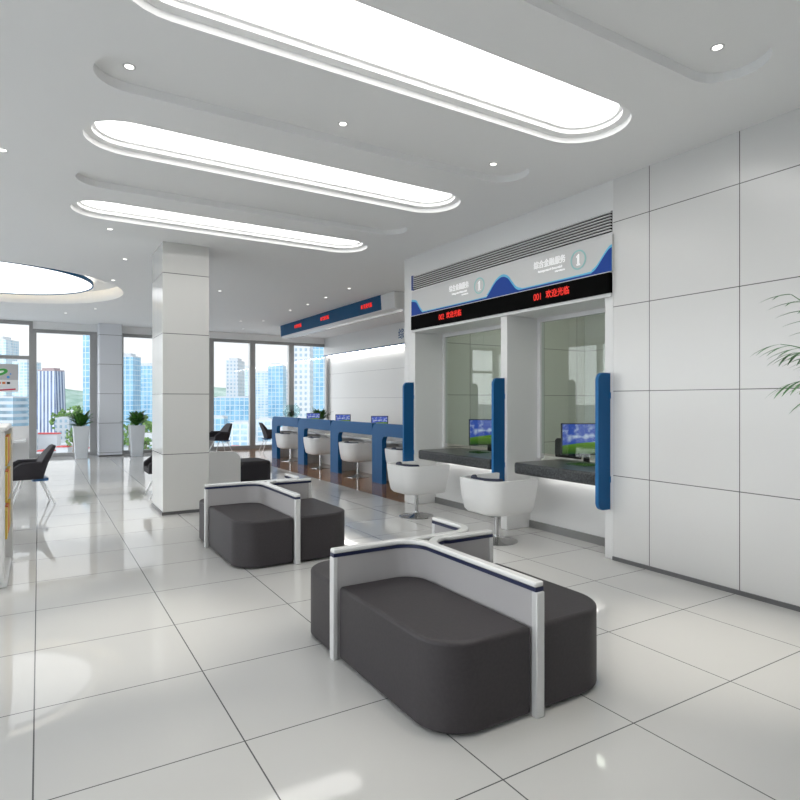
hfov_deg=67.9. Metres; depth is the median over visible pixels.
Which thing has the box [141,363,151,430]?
office tower
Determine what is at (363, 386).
wall
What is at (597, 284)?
led display
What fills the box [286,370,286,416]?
office tower
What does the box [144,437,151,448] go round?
tree
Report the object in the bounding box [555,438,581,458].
office chair
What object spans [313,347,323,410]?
office tower
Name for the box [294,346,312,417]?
office tower
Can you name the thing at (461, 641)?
settee
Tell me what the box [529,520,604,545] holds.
baseboard
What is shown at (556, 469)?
countertop
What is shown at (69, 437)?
tree
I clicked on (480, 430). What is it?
monitor
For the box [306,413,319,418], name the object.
monitor
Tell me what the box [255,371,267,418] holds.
office tower
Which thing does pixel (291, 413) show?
plant
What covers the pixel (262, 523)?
settee
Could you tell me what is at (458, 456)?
countertop
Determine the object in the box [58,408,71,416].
tree
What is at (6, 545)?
stand
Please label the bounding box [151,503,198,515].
baseboard
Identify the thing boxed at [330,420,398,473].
desk
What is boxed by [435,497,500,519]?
baseboard
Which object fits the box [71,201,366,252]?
ceiling light
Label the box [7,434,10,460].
pile
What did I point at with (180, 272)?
wall pillar
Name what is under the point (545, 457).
desk
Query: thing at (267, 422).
block
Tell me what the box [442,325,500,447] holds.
window
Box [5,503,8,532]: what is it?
pile
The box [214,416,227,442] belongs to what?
block
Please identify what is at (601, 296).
trim
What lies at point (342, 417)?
monitor
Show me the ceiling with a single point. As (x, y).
(62, 71)
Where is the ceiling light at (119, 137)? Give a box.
[83,121,460,212]
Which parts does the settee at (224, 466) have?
seat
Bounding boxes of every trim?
[323,343,404,356]
[412,293,611,332]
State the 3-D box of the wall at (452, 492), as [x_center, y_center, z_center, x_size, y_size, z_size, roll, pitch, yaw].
[1.093,1.165,8.053,0.170,0.690,1.870,0,0,-31]
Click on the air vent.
(601, 224)
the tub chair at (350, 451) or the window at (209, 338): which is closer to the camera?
the tub chair at (350, 451)
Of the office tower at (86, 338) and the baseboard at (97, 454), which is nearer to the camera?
the baseboard at (97, 454)
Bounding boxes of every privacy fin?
[403,382,413,461]
[492,378,504,480]
[595,373,610,509]
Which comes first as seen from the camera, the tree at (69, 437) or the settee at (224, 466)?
the settee at (224, 466)
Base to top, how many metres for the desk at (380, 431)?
1.095 m
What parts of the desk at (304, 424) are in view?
panel, blue frame, panel, screen panel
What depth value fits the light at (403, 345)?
17.46 m
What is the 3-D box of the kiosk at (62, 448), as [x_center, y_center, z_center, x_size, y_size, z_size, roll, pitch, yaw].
[-149.234,21.742,263.990,5.291,3.536,4.600,0,0,-6]
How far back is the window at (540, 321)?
7.14 m
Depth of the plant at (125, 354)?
402.43 m
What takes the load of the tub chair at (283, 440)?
on the floor
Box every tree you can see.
[49,412,67,428]
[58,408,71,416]
[65,428,73,451]
[69,405,82,414]
[124,424,129,449]
[130,416,151,432]
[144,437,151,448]
[145,421,151,432]
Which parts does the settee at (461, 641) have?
seat, post, post, cap rail, seat, cap rail, panel, panel, cap rail, panel, post, post, seat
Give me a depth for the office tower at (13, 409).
301.19 m
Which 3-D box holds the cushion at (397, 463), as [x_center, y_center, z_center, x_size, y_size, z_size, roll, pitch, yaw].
[0.058,0.925,7.676,0.175,0.230,0.495,0,0,-31]
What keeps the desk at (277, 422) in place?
on the floor
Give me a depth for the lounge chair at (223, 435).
16.92 m
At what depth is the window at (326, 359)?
20.05 m
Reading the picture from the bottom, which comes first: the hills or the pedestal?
the pedestal
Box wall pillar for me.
[152,241,208,511]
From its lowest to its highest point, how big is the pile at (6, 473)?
0.234 m
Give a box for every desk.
[11,426,28,461]
[272,416,320,458]
[298,418,355,464]
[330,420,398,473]
[372,423,402,483]
[485,450,594,462]
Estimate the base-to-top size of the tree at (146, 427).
12.305 m
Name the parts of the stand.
panel, panel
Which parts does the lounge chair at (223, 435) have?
backrest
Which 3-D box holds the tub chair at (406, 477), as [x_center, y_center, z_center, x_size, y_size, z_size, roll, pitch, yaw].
[0.198,1.160,7.761,0.629,0.700,0.671,0,0,-31]
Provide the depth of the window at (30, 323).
15.64 m
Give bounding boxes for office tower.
[0,336,18,395]
[0,396,27,425]
[12,359,40,425]
[37,368,65,432]
[83,335,89,425]
[124,353,140,435]
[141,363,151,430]
[214,396,255,433]
[226,358,244,395]
[245,366,255,395]
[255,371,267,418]
[268,363,285,426]
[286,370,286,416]
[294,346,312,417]
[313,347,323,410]
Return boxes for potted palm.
[754,294,799,413]
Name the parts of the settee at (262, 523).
seat, post, seat, panel, cap rail, cap rail, cap rail, panel, post, post, seat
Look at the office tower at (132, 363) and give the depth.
399.98 m
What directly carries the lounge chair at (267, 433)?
on the floor
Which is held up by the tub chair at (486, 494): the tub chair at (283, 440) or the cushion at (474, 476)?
the cushion at (474, 476)
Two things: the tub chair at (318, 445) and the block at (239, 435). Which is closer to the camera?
the tub chair at (318, 445)
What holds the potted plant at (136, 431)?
on the floor
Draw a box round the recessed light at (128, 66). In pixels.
[123,63,135,69]
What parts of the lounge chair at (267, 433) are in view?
backrest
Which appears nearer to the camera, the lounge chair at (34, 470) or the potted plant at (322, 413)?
the lounge chair at (34, 470)
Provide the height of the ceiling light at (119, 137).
0.125 m
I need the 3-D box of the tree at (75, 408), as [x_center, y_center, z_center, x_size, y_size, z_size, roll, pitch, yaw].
[-217.332,13.209,399.811,11.365,20.608,11.837,0,0,-31]
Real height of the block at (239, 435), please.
12.946 m
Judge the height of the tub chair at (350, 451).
0.700 m
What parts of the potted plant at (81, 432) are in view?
planter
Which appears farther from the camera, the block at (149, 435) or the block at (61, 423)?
the block at (61, 423)
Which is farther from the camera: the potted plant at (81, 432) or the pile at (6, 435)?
the potted plant at (81, 432)
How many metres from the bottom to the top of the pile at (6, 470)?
0.234 m
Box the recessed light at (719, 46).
[710,43,724,51]
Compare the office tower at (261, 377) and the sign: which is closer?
the sign
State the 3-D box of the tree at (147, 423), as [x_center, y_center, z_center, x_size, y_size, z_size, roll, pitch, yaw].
[-130.422,15.329,299.751,10.606,16.369,9.864,0,0,-31]
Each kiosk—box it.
[38,432,61,449]
[56,445,72,452]
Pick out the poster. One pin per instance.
(8, 372)
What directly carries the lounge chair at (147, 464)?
on the floor
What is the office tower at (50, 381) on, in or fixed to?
on the ground
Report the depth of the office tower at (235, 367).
520.02 m
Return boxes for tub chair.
[275,433,297,460]
[303,436,329,468]
[339,441,371,477]
[385,447,402,462]
[387,460,449,519]
[460,472,538,545]
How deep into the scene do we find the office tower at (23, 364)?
559.95 m
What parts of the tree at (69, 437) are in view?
crown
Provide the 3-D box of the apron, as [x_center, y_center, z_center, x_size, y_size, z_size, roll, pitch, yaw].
[1.999,1.165,6.561,0.170,0.690,1.400,0,0,-31]
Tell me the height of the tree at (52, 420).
15.992 m
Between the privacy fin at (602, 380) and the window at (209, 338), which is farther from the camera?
the window at (209, 338)
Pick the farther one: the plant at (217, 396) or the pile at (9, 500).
the plant at (217, 396)
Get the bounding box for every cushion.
[396,462,419,466]
[471,474,502,481]
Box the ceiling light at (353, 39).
[132,0,631,142]
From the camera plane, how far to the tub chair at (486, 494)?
6.17 m
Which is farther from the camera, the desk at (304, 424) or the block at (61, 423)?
the block at (61, 423)
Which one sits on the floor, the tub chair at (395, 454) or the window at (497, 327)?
the tub chair at (395, 454)
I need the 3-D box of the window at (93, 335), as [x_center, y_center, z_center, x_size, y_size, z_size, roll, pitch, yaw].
[-9.080,-0.195,16.130,1.510,3.410,0.160,0,0,-31]
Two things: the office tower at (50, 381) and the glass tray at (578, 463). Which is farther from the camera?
the office tower at (50, 381)
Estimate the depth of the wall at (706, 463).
4.97 m
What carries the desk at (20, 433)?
on the floor
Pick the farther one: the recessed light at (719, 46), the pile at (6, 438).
the pile at (6, 438)
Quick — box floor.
[0,448,799,799]
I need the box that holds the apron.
[530,476,604,537]
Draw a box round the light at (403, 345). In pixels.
[328,344,404,357]
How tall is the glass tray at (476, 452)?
0.008 m
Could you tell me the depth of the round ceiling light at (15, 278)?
11.02 m
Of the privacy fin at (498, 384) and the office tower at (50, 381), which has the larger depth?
the office tower at (50, 381)
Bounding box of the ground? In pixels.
[55,410,271,452]
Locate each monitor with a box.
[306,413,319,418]
[335,414,350,420]
[371,416,387,423]
[469,419,491,450]
[561,423,594,461]
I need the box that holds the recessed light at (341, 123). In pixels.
[338,121,347,126]
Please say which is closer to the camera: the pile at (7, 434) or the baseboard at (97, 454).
the pile at (7, 434)
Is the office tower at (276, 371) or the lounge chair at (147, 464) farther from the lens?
the office tower at (276, 371)
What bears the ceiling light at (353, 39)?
attached to the ceiling
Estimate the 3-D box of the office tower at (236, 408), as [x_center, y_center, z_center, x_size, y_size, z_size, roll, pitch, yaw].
[-114.440,10.213,408.000,26.927,26.594,16.000,0,0,0]
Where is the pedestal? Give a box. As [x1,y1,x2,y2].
[283,426,292,430]
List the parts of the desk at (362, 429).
panel, blue frame, panel, screen panel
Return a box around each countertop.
[419,448,491,469]
[515,459,594,485]
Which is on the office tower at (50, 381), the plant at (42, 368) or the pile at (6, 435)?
the plant at (42, 368)
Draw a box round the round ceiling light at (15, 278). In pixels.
[0,261,92,294]
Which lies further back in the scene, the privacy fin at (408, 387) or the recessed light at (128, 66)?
the privacy fin at (408, 387)
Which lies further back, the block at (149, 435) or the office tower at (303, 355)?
the office tower at (303, 355)
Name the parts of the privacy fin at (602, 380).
panel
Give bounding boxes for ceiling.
[0,0,799,337]
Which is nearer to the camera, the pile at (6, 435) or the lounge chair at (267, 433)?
the pile at (6, 435)
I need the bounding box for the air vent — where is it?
[411,211,611,290]
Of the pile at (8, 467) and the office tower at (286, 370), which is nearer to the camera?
the pile at (8, 467)
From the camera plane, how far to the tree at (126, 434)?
257.18 m
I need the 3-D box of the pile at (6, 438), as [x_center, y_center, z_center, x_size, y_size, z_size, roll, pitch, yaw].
[-3.292,0.422,4.962,0.025,0.234,0.200,0,0,-31]
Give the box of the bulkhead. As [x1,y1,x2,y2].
[324,321,404,355]
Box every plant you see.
[42,368,59,369]
[67,410,92,458]
[121,410,148,456]
[124,353,135,355]
[217,396,248,396]
[288,410,294,416]
[309,406,332,418]
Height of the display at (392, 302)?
0.340 m
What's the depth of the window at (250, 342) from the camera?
18.57 m
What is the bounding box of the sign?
[411,234,613,315]
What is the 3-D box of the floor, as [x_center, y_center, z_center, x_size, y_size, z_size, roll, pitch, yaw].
[-2.933,1.510,7.813,13.900,0.001,20.800,0,0,-31]
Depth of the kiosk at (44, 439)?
285.09 m
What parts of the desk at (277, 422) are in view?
panel, blue frame, panel, screen panel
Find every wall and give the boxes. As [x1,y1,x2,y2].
[0,319,323,343]
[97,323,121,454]
[329,313,604,460]
[405,108,799,605]
[436,461,491,502]
[445,316,584,459]
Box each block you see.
[55,417,74,440]
[145,433,151,448]
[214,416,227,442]
[230,421,248,445]
[256,418,271,441]
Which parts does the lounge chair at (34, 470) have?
leg, blue seat, leg, backrest, leg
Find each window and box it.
[0,320,32,457]
[33,329,96,457]
[122,333,151,453]
[209,338,210,449]
[211,338,252,449]
[253,340,291,448]
[292,343,328,419]
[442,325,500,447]
[537,308,604,458]
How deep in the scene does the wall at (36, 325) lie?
18.07 m
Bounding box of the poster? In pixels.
[0,364,17,391]
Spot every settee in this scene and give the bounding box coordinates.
[199,473,344,567]
[209,451,270,483]
[311,517,596,734]
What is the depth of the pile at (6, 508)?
4.88 m
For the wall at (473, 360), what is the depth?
9.62 m
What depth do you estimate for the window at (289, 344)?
19.29 m
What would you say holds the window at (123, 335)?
in the wall at (36, 325)
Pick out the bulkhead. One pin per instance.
(384, 335)
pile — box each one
[5,435,8,462]
[5,437,7,465]
[5,469,8,497]
[5,472,7,502]
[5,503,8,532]
[5,507,7,538]
[6,466,10,493]
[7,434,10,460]
[7,499,10,527]
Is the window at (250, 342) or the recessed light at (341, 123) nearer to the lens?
the recessed light at (341, 123)
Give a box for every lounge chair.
[13,444,55,504]
[143,456,151,498]
[209,423,231,451]
[259,422,271,451]
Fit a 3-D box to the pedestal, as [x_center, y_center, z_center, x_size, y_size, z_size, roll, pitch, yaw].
[-3.113,1.010,17.064,0.400,1.000,0.400,0,0,-31]
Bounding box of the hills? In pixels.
[65,387,225,409]
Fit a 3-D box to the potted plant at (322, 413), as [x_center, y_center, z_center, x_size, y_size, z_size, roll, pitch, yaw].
[-2.306,0.838,17.339,0.720,1.344,0.723,0,0,17]
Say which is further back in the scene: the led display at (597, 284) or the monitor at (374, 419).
the monitor at (374, 419)
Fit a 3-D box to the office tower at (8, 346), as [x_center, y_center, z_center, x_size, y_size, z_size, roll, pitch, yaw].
[-443.756,-23.157,651.000,38.775,93.333,22.000,0,0,0]
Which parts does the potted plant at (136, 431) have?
planter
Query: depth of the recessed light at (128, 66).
3.84 m
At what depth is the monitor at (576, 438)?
7.12 m
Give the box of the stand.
[0,423,12,587]
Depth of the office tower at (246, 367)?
680.06 m
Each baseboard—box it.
[97,454,121,456]
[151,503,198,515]
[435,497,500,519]
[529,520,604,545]
[612,556,799,611]
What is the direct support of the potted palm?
on the floor
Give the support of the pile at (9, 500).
on the stand
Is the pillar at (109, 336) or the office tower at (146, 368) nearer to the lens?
the pillar at (109, 336)
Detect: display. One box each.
[280,291,404,338]
[411,271,611,329]
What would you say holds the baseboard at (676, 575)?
attached to the wall at (706, 463)
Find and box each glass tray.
[467,451,489,453]
[565,462,594,466]

